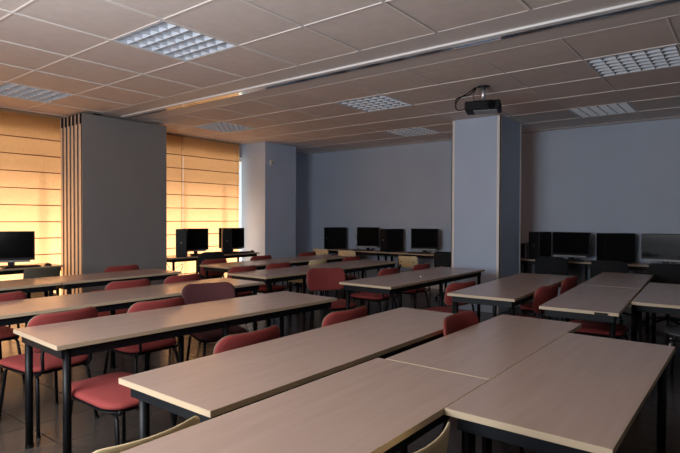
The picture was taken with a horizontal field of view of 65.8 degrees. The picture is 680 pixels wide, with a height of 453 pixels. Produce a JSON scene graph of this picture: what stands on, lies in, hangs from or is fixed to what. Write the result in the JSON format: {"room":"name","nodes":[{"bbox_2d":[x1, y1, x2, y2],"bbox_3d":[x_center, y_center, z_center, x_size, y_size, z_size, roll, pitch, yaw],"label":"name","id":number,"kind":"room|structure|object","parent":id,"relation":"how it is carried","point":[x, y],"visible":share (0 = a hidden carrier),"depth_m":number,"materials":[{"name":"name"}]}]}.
{"room":"computer lab","nodes":[
{"label":"computer lab","id":0,"kind":"room"},
{"bbox_2d":[183,144,306,256],"bbox_3d":[-4.205,-0.348,8.729,0.300,3.250,11.050,1,1,38],"label":"wall","id":1,"kind":"structure","parent":0,"point":[301,159],"depth_m":12.65,"materials":[{"name":"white paint"}]},
{"bbox_2d":[242,142,295,285],"bbox_3d":[-1.529,-0.245,11.316,0.720,2.981,0.920,1,1,38],"label":"pillar","id":2,"kind":"structure","parent":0,"point":[268,191],"depth_m":11.00,"materials":[{"name":"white paint"}]},
{"bbox_2d":[0,0,679,153],"bbox_3d":[0.146,-1.649,5.298,10.750,0.020,10.650,1,1,38],"label":"ceiling","id":3,"kind":"structure","parent":0,"point":[238,22],"depth_m":5.45,"materials":[{"name":"tile"}]},
{"bbox_2d":[0,108,61,294],"bbox_3d":[-5.085,-0.238,7.232,0.046,2.884,2.695,1,1,38],"label":"blind","id":4,"kind":"object","parent":3,"relation":"hanging from","point":[30,147],"visible":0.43,"depth_m":7.84,"materials":[{"name":"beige fabric"}]},
{"bbox_2d":[0,83,70,102],"bbox_3d":[-3.911,-1.713,6.596,0.760,0.090,0.764,1,1,38],"label":"ceiling light","id":5,"kind":"object","parent":3,"relation":"attached to","point":[6,89],"visible":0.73,"depth_m":6.64,"materials":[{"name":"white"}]},
{"bbox_2d":[113,21,235,60],"bbox_3d":[-1.456,-1.674,4.670,0.760,0.090,0.764,1,1,38],"label":"ceiling light","id":6,"kind":"object","parent":3,"relation":"attached to","point":[162,37],"visible":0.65,"depth_m":4.68,"materials":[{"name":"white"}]},
{"bbox_2d":[166,133,182,274],"bbox_3d":[-3.276,-0.269,9.537,0.046,2.884,1.005,1,1,38],"label":"blind","id":7,"kind":"object","parent":3,"relation":"hanging from","point":[174,142],"visible":0.25,"depth_m":9.77,"materials":[{"name":"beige fabric"}]},
{"bbox_2d":[183,136,238,277],"bbox_3d":[-2.540,-0.281,10.475,0.046,2.884,1.370,1,1,38],"label":"blind","id":8,"kind":"object","parent":3,"relation":"hanging from","point":[210,167],"visible":0.61,"depth_m":10.41,"materials":[{"name":"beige fabric"}]},
{"bbox_2d":[196,122,255,132],"bbox_3d":[-1.985,-1.746,9.050,0.760,0.090,0.764,1,1,38],"label":"ceiling light","id":9,"kind":"object","parent":3,"relation":"attached to","point":[221,126],"visible":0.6,"depth_m":9.06,"materials":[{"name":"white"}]},
{"bbox_2d":[0,0,679,153],"bbox_3d":[0.072,-1.636,5.356,10.162,0.008,10.650,1,1,38],"label":"trim","id":10,"kind":"structure","parent":3,"relation":"attached to","point":[522,2],"depth_m":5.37,"materials":[{"name":"white metal"}]},
{"bbox_2d":[337,95,411,111],"bbox_3d":[0.470,-1.707,7.124,0.760,0.090,0.764,1,1,38],"label":"ceiling light","id":11,"kind":"object","parent":3,"relation":"attached to","point":[380,102],"visible":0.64,"depth_m":7.14,"materials":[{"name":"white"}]},
{"bbox_2d":[97,0,679,121],"bbox_3d":[0.194,-1.648,5.358,10.750,0.024,0.772,1,1,38],"label":"trim","id":12,"kind":"structure","parent":3,"relation":"attached to","point":[568,8],"depth_m":4.86,"materials":[{"name":"white"}]},
{"bbox_2d":[121,0,679,117],"bbox_3d":[0.554,-1.619,5.057,9.790,0.020,0.154,1,1,38],"label":"track","id":13,"kind":"object","parent":3,"relation":"attached to","point":[643,4],"visible":1,"depth_m":4.75,"materials":[{"name":"white metal"}]},
{"bbox_2d":[60,118,64,294],"bbox_3d":[-3.858,-0.220,8.665,0.112,2.958,1.406,1,1,38],"label":"partition panel","id":14,"kind":"object","parent":13,"relation":"hanging from","point":[62,119],"visible":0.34,"depth_m":8.11,"materials":[{"name":"beige wood"}]},
{"bbox_2d":[64,117,67,294],"bbox_3d":[-3.761,-0.218,8.584,0.112,2.958,1.406,1,1,38],"label":"partition panel","id":15,"kind":"object","parent":13,"relation":"hanging from","point":[65,118],"visible":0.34,"depth_m":8.02,"materials":[{"name":"beige wood"}]},
{"bbox_2d":[67,116,71,293],"bbox_3d":[-3.665,-0.216,8.503,0.112,2.958,1.406,1,1,38],"label":"partition panel","id":16,"kind":"object","parent":13,"relation":"hanging from","point":[69,117],"visible":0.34,"depth_m":7.94,"materials":[{"name":"beige wood"}]},
{"bbox_2d":[71,115,75,293],"bbox_3d":[-3.568,-0.215,8.422,0.112,2.958,1.406,1,1,38],"label":"partition panel","id":17,"kind":"object","parent":13,"relation":"hanging from","point":[72,116],"visible":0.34,"depth_m":7.87,"materials":[{"name":"beige"}]},
{"bbox_2d":[75,114,78,293],"bbox_3d":[-3.471,-0.213,8.341,0.112,2.958,1.406,1,1,38],"label":"partition panel","id":18,"kind":"object","parent":13,"relation":"hanging from","point":[76,115],"visible":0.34,"depth_m":7.78,"materials":[{"name":"beige"}]},
{"bbox_2d":[79,113,166,292],"bbox_3d":[-3.375,-0.211,8.261,0.112,2.958,1.406,1,1,38],"label":"partition panel","id":19,"kind":"object","parent":13,"relation":"hanging from","point":[123,163],"visible":0.82,"depth_m":8.14,"materials":[{"name":"beige"}]},
{"bbox_2d":[383,127,439,136],"bbox_3d":[1.300,-1.741,9.447,0.760,0.090,0.764,1,1,38],"label":"ceiling light","id":20,"kind":"object","parent":3,"relation":"attached to","point":[419,130],"visible":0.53,"depth_m":9.48,"materials":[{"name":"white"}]},
{"bbox_2d":[455,85,501,114],"bbox_3d":[1.618,-1.494,6.174,0.525,0.312,0.320,1,1,20],"label":"projector","id":21,"kind":"object","parent":3,"relation":"hanging from","point":[483,106],"visible":1,"depth_m":6.08,"materials":[{"name":"black paint"}]},
{"bbox_2d":[467,102,483,108],"bbox_3d":[1.562,-1.395,6.057,0.191,0.062,0.004,1,1,20],"label":"vent grille","id":22,"kind":"object","parent":21,"relation":"attached to","point":[479,102],"depth_m":6.05,"materials":[{"name":"black plastic"}]},
{"bbox_2d":[568,103,636,117],"bbox_3d":[3.755,-1.702,7.521,0.760,0.090,0.764,1,1,38],"label":"ceiling light","id":23,"kind":"object","parent":3,"relation":"attached to","point":[619,108],"visible":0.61,"depth_m":7.54,"materials":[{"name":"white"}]},
{"bbox_2d":[585,45,679,76],"bbox_3d":[2.924,-1.668,5.199,0.760,0.090,0.764,1,1,38],"label":"ceiling light","id":24,"kind":"object","parent":3,"relation":"attached to","point":[668,56],"visible":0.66,"depth_m":5.21,"materials":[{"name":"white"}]},
{"bbox_2d":[0,283,679,452],"bbox_3d":[0.097,1.405,5.377,11.250,0.120,11.050,1,1,38],"label":"floor","id":25,"kind":"structure","parent":0,"point":[90,434],"depth_m":3.91,"materials":[{"name":"ceramic"}]},
{"bbox_2d":[0,291,26,383],"bbox_3d":[-3.042,0.948,4.510,0.561,0.800,0.498,1,1,38],"label":"chair","id":26,"kind":"object","parent":25,"relation":"on","point":[6,333],"visible":0.52,"depth_m":4.49,"materials":[{"name":"red fabric"}]},
{"bbox_2d":[0,278,60,323],"bbox_3d":[-3.656,0.966,5.161,0.660,0.741,1.485,1,1,38],"label":"desk","id":27,"kind":"object","parent":25,"relation":"on","point":[31,285],"visible":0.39,"depth_m":5.44,"materials":[{"name":"laminate"}]},
{"bbox_2d":[0,263,64,292],"bbox_3d":[-4.678,0.930,7.147,0.600,0.741,1.550,1,1,38],"label":"computer desk","id":28,"kind":"object","parent":25,"relation":"on","point":[8,271],"visible":0.23,"depth_m":7.14,"materials":[{"name":"laminate"}]},
{"bbox_2d":[0,231,34,266],"bbox_3d":[-4.576,0.312,7.312,0.572,0.492,0.190,0,1,-28],"label":"monitor","id":29,"kind":"object","parent":28,"relation":"on","point":[15,246],"visible":0.92,"depth_m":7.32,"materials":[{"name":"black plastic"}]},
{"bbox_2d":[2,264,40,268],"bbox_3d":[-4.378,0.548,7.231,0.140,0.022,0.440,1,1,44],"label":"keyboard","id":30,"kind":"object","parent":28,"relation":"on","point":[36,265],"visible":1,"depth_m":7.18,"materials":[{"name":"black plastic"}]},
{"bbox_2d":[8,266,59,326],"bbox_3d":[-3.783,0.903,6.515,0.559,0.823,0.450,1,1,38],"label":"chair","id":31,"kind":"object","parent":25,"relation":"on","point":[28,273],"visible":0.33,"depth_m":6.36,"materials":[{"name":"black paint"}]},
{"bbox_2d":[0,306,98,438],"bbox_3d":[-2.066,0.964,3.709,0.561,0.800,0.498,1,1,32],"label":"chair","id":32,"kind":"object","parent":25,"relation":"on","point":[43,362],"visible":0.59,"depth_m":3.57,"materials":[{"name":"red fabric"}]},
{"bbox_2d":[37,269,181,296],"bbox_3d":[-2.735,0.950,6.335,0.660,0.741,1.470,1,1,38],"label":"desk","id":33,"kind":"object","parent":25,"relation":"on","point":[68,282],"visible":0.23,"depth_m":6.11,"materials":[{"name":"laminate"}]},
{"bbox_2d":[90,264,138,291],"bbox_3d":[-3.053,0.907,7.086,0.561,0.800,0.498,1,1,38],"label":"chair","id":34,"kind":"object","parent":25,"relation":"on","point":[125,267],"visible":0.12,"depth_m":6.90,"materials":[{"name":"red fabric"}]},
{"bbox_2d":[87,278,150,354],"bbox_3d":[-2.316,0.935,5.466,0.561,0.800,0.498,1,1,38],"label":"chair","id":35,"kind":"object","parent":25,"relation":"on","point":[140,282],"visible":0.2,"depth_m":5.30,"materials":[{"name":"red fabric"}]},
{"bbox_2d":[71,372,175,445],"bbox_3d":[-1.251,1.143,2.999,0.671,0.472,0.405,1,1,38],"label":"chair","id":36,"kind":"object","parent":25,"relation":"on","point":[103,393],"visible":0.69,"depth_m":2.88,"materials":[{"name":"red fabric"}]},
{"bbox_2d":[0,278,263,370],"bbox_3d":[-1.923,0.977,4.795,0.680,0.741,2.710,1,1,38],"label":"desk","id":37,"kind":"object","parent":25,"relation":"on","point":[13,312],"visible":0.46,"depth_m":4.46,"materials":[{"name":"laminate"}]},
{"bbox_2d":[103,297,184,410],"bbox_3d":[-1.589,0.958,4.222,0.561,0.800,0.498,1,1,38],"label":"chair","id":38,"kind":"object","parent":25,"relation":"on","point":[135,351],"visible":0.52,"depth_m":4.05,"materials":[{"name":"red fabric"}]},
{"bbox_2d":[93,416,199,452],"bbox_3d":[-0.808,1.032,1.868,0.559,0.732,0.450,1,1,38],"label":"chair","id":39,"kind":"object","parent":25,"relation":"on","point":[194,420],"visible":0.49,"depth_m":1.68,"materials":[{"name":"beige wood"}]},
{"bbox_2d":[13,291,336,452],"bbox_3d":[-1.019,0.994,3.889,0.660,0.741,2.280,1,1,41],"label":"desk","id":40,"kind":"object","parent":25,"relation":"on","point":[64,341],"visible":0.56,"depth_m":3.36,"materials":[{"name":"laminate"}]},
{"bbox_2d":[163,273,200,349],"bbox_3d":[-1.933,0.928,5.987,0.561,0.800,0.498,1,1,35],"label":"chair","id":41,"kind":"object","parent":25,"relation":"on","point":[189,277],"visible":0.2,"depth_m":5.78,"materials":[{"name":"red fabric"}]},
{"bbox_2d":[167,254,197,272],"bbox_3d":[-2.801,0.899,9.539,0.600,0.741,1.030,1,1,38],"label":"computer desk","id":42,"kind":"object","parent":25,"relation":"on","point":[172,259],"visible":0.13,"depth_m":9.17,"materials":[{"name":"laminate"}]},
{"bbox_2d":[176,229,187,256],"bbox_3d":[-2.804,0.287,9.316,0.184,0.489,0.418,0,1,-14],"label":"computer tower","id":43,"kind":"object","parent":42,"relation":"on","point":[181,234],"visible":0.99,"depth_m":9.12,"materials":[{"name":"black plastic"}]},
{"bbox_2d":[178,247,183,254],"bbox_3d":[-2.755,0.424,9.119,0.100,0.152,0.003,0,1,-14],"label":"vent grille","id":44,"kind":"object","parent":43,"relation":"attached to","point":[180,249],"depth_m":9.12,"materials":[{"name":"black plastic"}]},
{"bbox_2d":[186,228,207,254],"bbox_3d":[-2.700,0.280,9.832,0.468,0.487,0.190,0,1,-28],"label":"monitor","id":45,"kind":"object","parent":42,"relation":"on","point":[197,237],"visible":0.77,"depth_m":9.82,"materials":[{"name":"black plastic"}]},
{"bbox_2d":[197,251,223,278],"bbox_3d":[-2.321,0.849,9.084,0.600,0.855,0.652,-1,1,-42],"label":"office chair","id":46,"kind":"object","parent":25,"relation":"on","point":[203,256],"visible":0.27,"depth_m":8.82,"materials":[{"name":"black fabric"}]},
{"bbox_2d":[200,258,226,279],"bbox_3d":[-2.108,0.892,8.226,0.561,0.800,0.498,1,1,38],"label":"chair","id":47,"kind":"object","parent":25,"relation":"on","point":[223,260],"visible":0.23,"depth_m":8.02,"materials":[{"name":"red fabric"}]},
{"bbox_2d":[182,282,248,360],"bbox_3d":[-1.079,0.937,4.609,0.498,0.832,0.561,0,1,-32],"label":"chair","id":48,"kind":"object","parent":25,"relation":"on","point":[202,292],"visible":0.53,"depth_m":4.72,"materials":[{"name":"red fabric"}]},
{"bbox_2d":[174,325,279,422],"bbox_3d":[-0.687,0.978,3.120,0.561,0.800,0.498,1,1,38],"label":"chair","id":49,"kind":"object","parent":25,"relation":"on","point":[234,341],"visible":0.11,"depth_m":2.89,"materials":[{"name":"red fabric"}]},
{"bbox_2d":[221,251,259,277],"bbox_3d":[-2.165,0.888,10.349,0.600,0.741,1.010,1,1,38],"label":"computer desk","id":50,"kind":"object","parent":25,"relation":"on","point":[251,254],"visible":0.15,"depth_m":10.20,"materials":[{"name":"laminate"}]},
{"bbox_2d":[221,229,231,253],"bbox_3d":[-2.190,0.280,10.132,0.175,0.481,0.352,0,1,-17],"label":"computer tower","id":51,"kind":"object","parent":50,"relation":"on","point":[226,234],"visible":0.91,"depth_m":9.97,"materials":[{"name":"black plastic"}]},
{"bbox_2d":[225,244,229,251],"bbox_3d":[-2.140,0.414,9.969,0.095,0.150,0.002,0,1,-17],"label":"vent grille","id":52,"kind":"object","parent":51,"relation":"attached to","point":[227,246],"depth_m":9.97,"materials":[{"name":"black paint"}]},
{"bbox_2d":[219,228,243,251],"bbox_3d":[-2.169,0.271,10.509,0.506,0.487,0.190,0,1,-24],"label":"monitor","id":53,"kind":"object","parent":50,"relation":"on","point":[237,233],"visible":0.59,"depth_m":10.52,"materials":[{"name":"black plastic"}]},
{"bbox_2d":[227,265,257,323],"bbox_3d":[-1.454,0.913,7.051,0.561,0.800,0.498,1,1,38],"label":"chair","id":54,"kind":"object","parent":25,"relation":"on","point":[252,267],"visible":0.26,"depth_m":6.88,"materials":[{"name":"red fabric"}]},
{"bbox_2d":[200,259,295,291],"bbox_3d":[-1.378,0.927,8.048,0.640,0.741,1.380,1,1,38],"label":"desk","id":55,"kind":"object","parent":25,"relation":"on","point":[260,264],"visible":0.37,"depth_m":7.77,"materials":[{"name":"laminate"}]},
{"bbox_2d":[250,255,271,294],"bbox_3d":[-1.503,0.882,8.997,0.561,0.800,0.498,1,1,38],"label":"chair","id":56,"kind":"object","parent":25,"relation":"on","point":[264,256],"visible":0.13,"depth_m":8.79,"materials":[{"name":"red fabric"}]},
{"bbox_2d":[251,262,290,321],"bbox_3d":[-1.046,0.906,7.571,0.561,0.800,0.498,1,1,38],"label":"chair","id":57,"kind":"object","parent":25,"relation":"on","point":[262,288],"visible":0.48,"depth_m":7.41,"materials":[{"name":"red fabric"}]},
{"bbox_2d":[228,265,336,326],"bbox_3d":[-0.683,0.948,6.892,0.680,0.741,1.440,1,1,38],"label":"desk","id":58,"kind":"object","parent":25,"relation":"on","point":[268,276],"visible":0.5,"depth_m":6.52,"materials":[{"name":"laminate"}]},
{"bbox_2d":[119,307,452,439],"bbox_3d":[0.009,1.012,2.981,0.620,0.741,2.320,1,1,38],"label":"desk","id":59,"kind":"object","parent":25,"relation":"on","point":[209,387],"visible":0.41,"depth_m":2.46,"materials":[{"name":"laminate"}]},
{"bbox_2d":[282,252,316,293],"bbox_3d":[-0.782,0.870,9.931,0.561,0.800,0.498,1,1,38],"label":"chair","id":60,"kind":"object","parent":25,"relation":"on","point":[302,253],"visible":0.16,"depth_m":9.71,"materials":[{"name":"red fabric"}]},
{"bbox_2d":[120,358,489,452],"bbox_3d":[-0.049,1.030,1.841,0.575,0.741,1.495,1,1,38],"label":"desk","id":61,"kind":"object","parent":25,"relation":"on","point":[377,405],"visible":0.85,"depth_m":1.83,"materials":[{"name":"laminate"}]},
{"bbox_2d":[288,259,326,312],"bbox_3d":[-0.509,0.899,8.192,0.559,0.798,0.450,1,1,38],"label":"chair","id":62,"kind":"object","parent":25,"relation":"on","point":[300,281],"visible":0.3,"depth_m":8.07,"materials":[{"name":"black paint"}]},
{"bbox_2d":[273,255,348,294],"bbox_3d":[-0.517,0.912,9.145,0.640,0.741,1.390,1,1,38],"label":"desk","id":63,"kind":"object","parent":25,"relation":"on","point":[303,260],"visible":0.34,"depth_m":8.96,"materials":[{"name":"laminate"}]},
{"bbox_2d":[313,249,327,254],"bbox_3d":[-0.279,0.860,11.246,0.450,0.782,0.559,1,1,38],"label":"chair","id":64,"kind":"object","parent":25,"relation":"on","point":[318,251],"visible":0.2,"depth_m":11.00,"materials":[{"name":"beige wood"}]},
{"bbox_2d":[307,267,356,330],"bbox_3d":[-0.086,0.917,6.115,0.498,0.832,0.561,0,1,-22],"label":"chair","id":65,"kind":"object","parent":25,"relation":"on","point":[318,279],"visible":0.67,"depth_m":6.30,"materials":[{"name":"red fabric"}]},
{"bbox_2d":[322,256,360,302],"bbox_3d":[0.019,0.889,8.896,0.561,0.800,0.498,1,1,38],"label":"chair","id":66,"kind":"object","parent":25,"relation":"on","point":[351,258],"visible":0.32,"depth_m":8.73,"materials":[{"name":"red fabric"}]},
{"bbox_2d":[321,305,366,326],"bbox_3d":[-0.126,0.969,3.835,0.561,0.800,0.498,1,1,40],"label":"chair","id":67,"kind":"object","parent":25,"relation":"on","point":[335,317],"visible":0.13,"depth_m":3.59,"materials":[{"name":"red fabric"}]},
{"bbox_2d":[338,250,366,277],"bbox_3d":[0.256,0.869,10.775,0.450,0.782,0.559,1,1,34],"label":"chair","id":68,"kind":"object","parent":25,"relation":"on","point":[340,252],"visible":0.24,"depth_m":10.54,"materials":[{"name":"black paint"}]},
{"bbox_2d":[308,259,397,315],"bbox_3d":[0.212,0.933,8.033,0.680,0.741,1.440,1,1,38],"label":"desk","id":69,"kind":"object","parent":25,"relation":"on","point":[362,265],"visible":0.45,"depth_m":7.86,"materials":[{"name":"laminate"}]},
{"bbox_2d":[327,248,392,274],"bbox_3d":[0.423,0.878,11.477,1.520,0.741,0.600,1,1,38],"label":"computer desk","id":70,"kind":"object","parent":25,"relation":"on","point":[378,253],"visible":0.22,"depth_m":11.12,"materials":[{"name":"laminate"}]},
{"bbox_2d":[324,227,345,248],"bbox_3d":[-0.108,0.259,11.795,0.493,0.485,0.206,-1,1,-40],"label":"computer tower","id":71,"kind":"object","parent":70,"relation":"on","point":[334,237],"visible":1,"depth_m":11.68,"materials":[{"name":"black plastic"}]},
{"bbox_2d":[357,227,378,250],"bbox_3d":[0.605,0.264,11.262,0.506,0.496,0.190,1,1,24],"label":"monitor","id":72,"kind":"object","parent":70,"relation":"on","point":[367,237],"visible":0.91,"depth_m":11.23,"materials":[{"name":"black plastic"}]},
{"bbox_2d":[350,267,398,315],"bbox_3d":[0.451,0.923,6.854,0.561,0.800,0.498,1,1,38],"label":"chair","id":73,"kind":"object","parent":25,"relation":"on","point":[366,296],"visible":0.59,"depth_m":6.70,"materials":[{"name":"red fabric"}]},
{"bbox_2d":[386,263,429,310],"bbox_3d":[0.969,0.914,7.515,0.561,0.800,0.498,1,1,38],"label":"chair","id":74,"kind":"object","parent":25,"relation":"on","point":[427,265],"visible":0.35,"depth_m":7.31,"materials":[{"name":"red fabric"}]},
{"bbox_2d":[339,267,484,322],"bbox_3d":[0.975,0.961,6.398,0.660,0.741,2.350,1,1,38],"label":"desk","id":75,"kind":"object","parent":25,"relation":"on","point":[390,284],"visible":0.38,"depth_m":6.01,"materials":[{"name":"laminate"}]},
{"bbox_2d":[396,256,430,297],"bbox_3d":[1.386,0.908,9.838,0.450,0.740,0.559,1,1,40],"label":"chair","id":76,"kind":"object","parent":25,"relation":"on","point":[404,261],"visible":0.43,"depth_m":9.63,"materials":[{"name":"black paint"}]},
{"bbox_2d":[381,251,446,289],"bbox_3d":[1.627,0.897,10.533,1.520,0.741,0.600,1,1,38],"label":"computer desk","id":77,"kind":"object","parent":25,"relation":"on","point":[394,253],"visible":0.24,"depth_m":10.49,"materials":[{"name":"laminate"}]},
{"bbox_2d":[380,229,403,251],"bbox_3d":[1.071,0.283,10.870,0.484,0.472,0.202,0,1,-37],"label":"computer tower","id":78,"kind":"object","parent":77,"relation":"on","point":[391,240],"visible":0.98,"depth_m":10.76,"materials":[{"name":"black plastic"}]},
{"bbox_2d":[408,252,430,253],"bbox_3d":[1.551,0.519,10.282,0.440,0.022,0.140,1,1,36],"label":"keyboard","id":79,"kind":"object","parent":77,"relation":"on","point":[408,252],"visible":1,"depth_m":10.28,"materials":[{"name":"black plastic"}]},
{"bbox_2d":[411,228,438,252],"bbox_3d":[1.683,0.285,10.417,0.561,0.487,0.190,1,1,26],"label":"monitor","id":80,"kind":"object","parent":77,"relation":"on","point":[421,239],"visible":0.86,"depth_m":10.39,"materials":[{"name":"black plastic"}]},
{"bbox_2d":[414,421,449,452],"bbox_3d":[0.040,1.001,1.635,0.559,0.806,0.450,1,1,38],"label":"chair","id":81,"kind":"object","parent":25,"relation":"on","point":[439,445],"visible":1,"depth_m":1.51,"materials":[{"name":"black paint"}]},
{"bbox_2d":[434,251,450,298],"bbox_3d":[1.985,0.860,9.313,0.652,0.855,0.600,-1,1,-42],"label":"office chair","id":82,"kind":"object","parent":25,"relation":"on","point":[441,259],"visible":0.27,"depth_m":9.12,"materials":[{"name":"black fabric"}]},
{"bbox_2d":[421,281,475,313],"bbox_3d":[1.153,0.962,5.761,0.498,0.760,0.561,-1,1,-38],"label":"chair","id":83,"kind":"object","parent":25,"relation":"on","point":[451,287],"visible":0.34,"depth_m":5.52,"materials":[{"name":"red fabric"}]},
{"bbox_2d":[442,310,523,452],"bbox_3d":[0.944,0.970,3.200,0.561,0.824,0.498,1,1,38],"label":"chair","id":84,"kind":"object","parent":25,"relation":"on","point":[458,321],"visible":0.15,"depth_m":3.35,"materials":[{"name":"red fabric"}]},
{"bbox_2d":[386,314,581,452],"bbox_3d":[0.907,1.014,3.028,0.535,0.741,1.537,1,1,38],"label":"desk","id":85,"kind":"object","parent":25,"relation":"on","point":[486,349],"visible":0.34,"depth_m":2.83,"materials":[{"name":"laminate"}]},
{"bbox_2d":[447,273,573,321],"bbox_3d":[1.907,0.977,5.610,0.620,0.741,2.280,1,1,36],"label":"desk","id":86,"kind":"object","parent":25,"relation":"on","point":[512,291],"visible":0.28,"depth_m":5.04,"materials":[{"name":"laminate"}]},
{"bbox_2d":[493,283,558,320],"bbox_3d":[1.831,0.953,5.207,0.498,0.800,0.561,-1,1,-44],"label":"chair","id":87,"kind":"object","parent":25,"relation":"on","point":[543,294],"visible":0.3,"depth_m":4.93,"materials":[{"name":"red fabric"}]},
{"bbox_2d":[520,275,577,320],"bbox_3d":[2.367,0.943,5.959,0.561,0.800,0.498,1,1,40],"label":"chair","id":88,"kind":"object","parent":25,"relation":"on","point":[568,283],"visible":0.31,"depth_m":5.74,"materials":[{"name":"red fabric"}]},
{"bbox_2d":[534,256,568,275],"bbox_3d":[3.352,0.881,8.244,0.600,0.855,0.652,1,1,33],"label":"office chair","id":89,"kind":"object","parent":25,"relation":"on","point":[543,264],"visible":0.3,"depth_m":7.99,"materials":[{"name":"black fabric"}]},
{"bbox_2d":[521,258,594,280],"bbox_3d":[3.644,0.929,8.949,1.310,0.741,0.600,1,1,38],"label":"computer desk","id":90,"kind":"object","parent":25,"relation":"on","point":[586,263],"visible":0.1,"depth_m":8.50,"materials":[{"name":"laminate"}]},
{"bbox_2d":[521,243,528,258],"bbox_3d":[3.216,0.419,9.129,0.156,0.270,0.120,-1,1,-44],"label":"speaker","id":91,"kind":"object","parent":90,"relation":"on","point":[524,246],"visible":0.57,"depth_m":9.07},
{"bbox_2d":[521,244,524,257],"bbox_3d":[3.153,0.420,9.087,0.007,0.246,0.083,-1,1,-44],"label":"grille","id":92,"kind":"object","parent":91,"relation":"attached to","point":[522,245],"depth_m":9.07,"materials":[{"name":"black plastic"}]},
{"bbox_2d":[529,232,550,258],"bbox_3d":[3.433,0.323,9.018,0.462,0.468,0.193,-1,1,-44],"label":"computer tower","id":93,"kind":"object","parent":90,"relation":"on","point":[539,242],"visible":0.8,"depth_m":8.88,"materials":[{"name":"black plastic"}]},
{"bbox_2d":[531,249,536,257],"bbox_3d":[3.269,0.452,8.863,0.003,0.146,0.105,-1,1,-44],"label":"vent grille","id":94,"kind":"object","parent":93,"relation":"attached to","point":[533,251],"depth_m":8.86,"materials":[{"name":"black plastic"}]},
{"bbox_2d":[552,232,590,259],"bbox_3d":[3.840,0.328,8.724,0.605,0.470,0.190,1,1,42],"label":"monitor","id":95,"kind":"object","parent":90,"relation":"on","point":[570,245],"visible":0.89,"depth_m":8.69,"materials":[{"name":"black plastic"}]},
{"bbox_2d":[444,333,674,452],"bbox_3d":[1.096,1.025,2.383,0.552,0.741,1.620,1,1,38],"label":"desk","id":96,"kind":"object","parent":25,"relation":"on","point":[578,393],"visible":1,"depth_m":2.04,"materials":[{"name":"laminate"}]},
{"bbox_2d":[539,285,640,341],"bbox_3d":[2.275,0.993,4.686,0.560,0.741,1.660,1,1,35],"label":"desk","id":97,"kind":"object","parent":25,"relation":"on","point":[580,302],"visible":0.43,"depth_m":4.33,"materials":[{"name":"laminate"}]},
{"bbox_2d":[569,320,628,339],"bbox_3d":[2.341,1.126,4.764,0.559,0.472,0.450,1,1,34],"label":"chair","id":98,"kind":"object","parent":25,"relation":"on","point":[591,328],"visible":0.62,"depth_m":4.64,"materials":[{"name":"red fabric"}]},
{"bbox_2d":[590,260,630,322],"bbox_3d":[3.866,0.895,7.486,0.600,0.855,0.652,1,1,36],"label":"office chair","id":99,"kind":"object","parent":25,"relation":"on","point":[597,267],"visible":0.2,"depth_m":7.25,"materials":[{"name":"black fabric"}]},
{"bbox_2d":[580,272,652,334],"bbox_3d":[3.204,0.974,6.032,0.560,0.741,1.575,1,1,35],"label":"desk","id":100,"kind":"object","parent":25,"relation":"on","point":[624,280],"visible":0.32,"depth_m":5.99,"materials":[{"name":"laminate"}]},
{"bbox_2d":[624,262,679,270],"bbox_3d":[4.710,0.946,8.113,1.380,0.741,0.600,1,1,38],"label":"computer desk","id":101,"kind":"object","parent":25,"relation":"on","point":[633,265],"visible":0.08,"depth_m":7.98,"materials":[{"name":"laminate"}]},
{"bbox_2d":[596,233,634,262],"bbox_3d":[4.361,0.337,8.317,0.528,0.468,0.212,0,1,-7],"label":"computer tower","id":102,"kind":"object","parent":101,"relation":"on","point":[610,246],"visible":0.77,"depth_m":8.22,"materials":[{"name":"black plastic"}]},
{"bbox_2d":[598,251,602,259],"bbox_3d":[4.104,0.464,8.288,0.004,0.146,0.115,0,1,-7],"label":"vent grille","id":103,"kind":"object","parent":102,"relation":"attached to","point":[600,253],"depth_m":8.28,"materials":[{"name":"black plastic"}]},
{"bbox_2d":[641,233,679,263],"bbox_3d":[4.882,0.345,7.881,0.632,0.470,0.190,1,1,40],"label":"monitor","id":104,"kind":"object","parent":101,"relation":"on","point":[665,248],"visible":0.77,"depth_m":7.90,"materials":[{"name":"black plastic"}]},
{"bbox_2d":[631,282,679,343],"bbox_3d":[3.145,0.992,4.887,0.600,0.741,1.650,1,1,35],"label":"desk","id":105,"kind":"object","parent":25,"relation":"on","point":[662,298],"visible":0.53,"depth_m":4.51,"materials":[{"name":"laminate"}]},
{"bbox_2d":[642,264,679,327],"bbox_3d":[4.332,0.905,6.941,0.600,0.855,0.652,1,1,32],"label":"office chair","id":106,"kind":"object","parent":25,"relation":"on","point":[662,273],"visible":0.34,"depth_m":6.74,"materials":[{"name":"black fabric"}]},
{"bbox_2d":[665,325,679,375],"bbox_3d":[3.056,1.134,4.501,0.450,0.470,0.559,1,1,38],"label":"chair","id":107,"kind":"object","parent":25,"relation":"on","point":[674,330],"visible":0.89,"depth_m":4.58,"materials":[{"name":"black plastic"}]},
{"bbox_2d":[451,115,521,313],"bbox_3d":[2.365,-0.187,8.470,0.792,2.981,0.922,1,1,38],"label":"pillar","id":108,"kind":"structure","parent":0,"point":[486,151],"depth_m":8.12,"materials":[{"name":"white paint"}]},
{"bbox_2d":[307,118,679,294],"bbox_3d":[3.452,-0.337,9.618,11.250,3.250,0.200,1,1,38],"label":"wall","id":109,"kind":"structure","parent":0,"point":[616,178],"depth_m":9.37,"materials":[{"name":"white paint"}]},
{"bbox_2d":[356,277,630,306],"bbox_3d":[3.419,1.245,9.527,10.710,0.090,0.015,1,1,38],"label":"baseboard","id":110,"kind":"structure","parent":109,"relation":"attached to","point":[433,286],"depth_m":10.66,"materials":[{"name":"white"}]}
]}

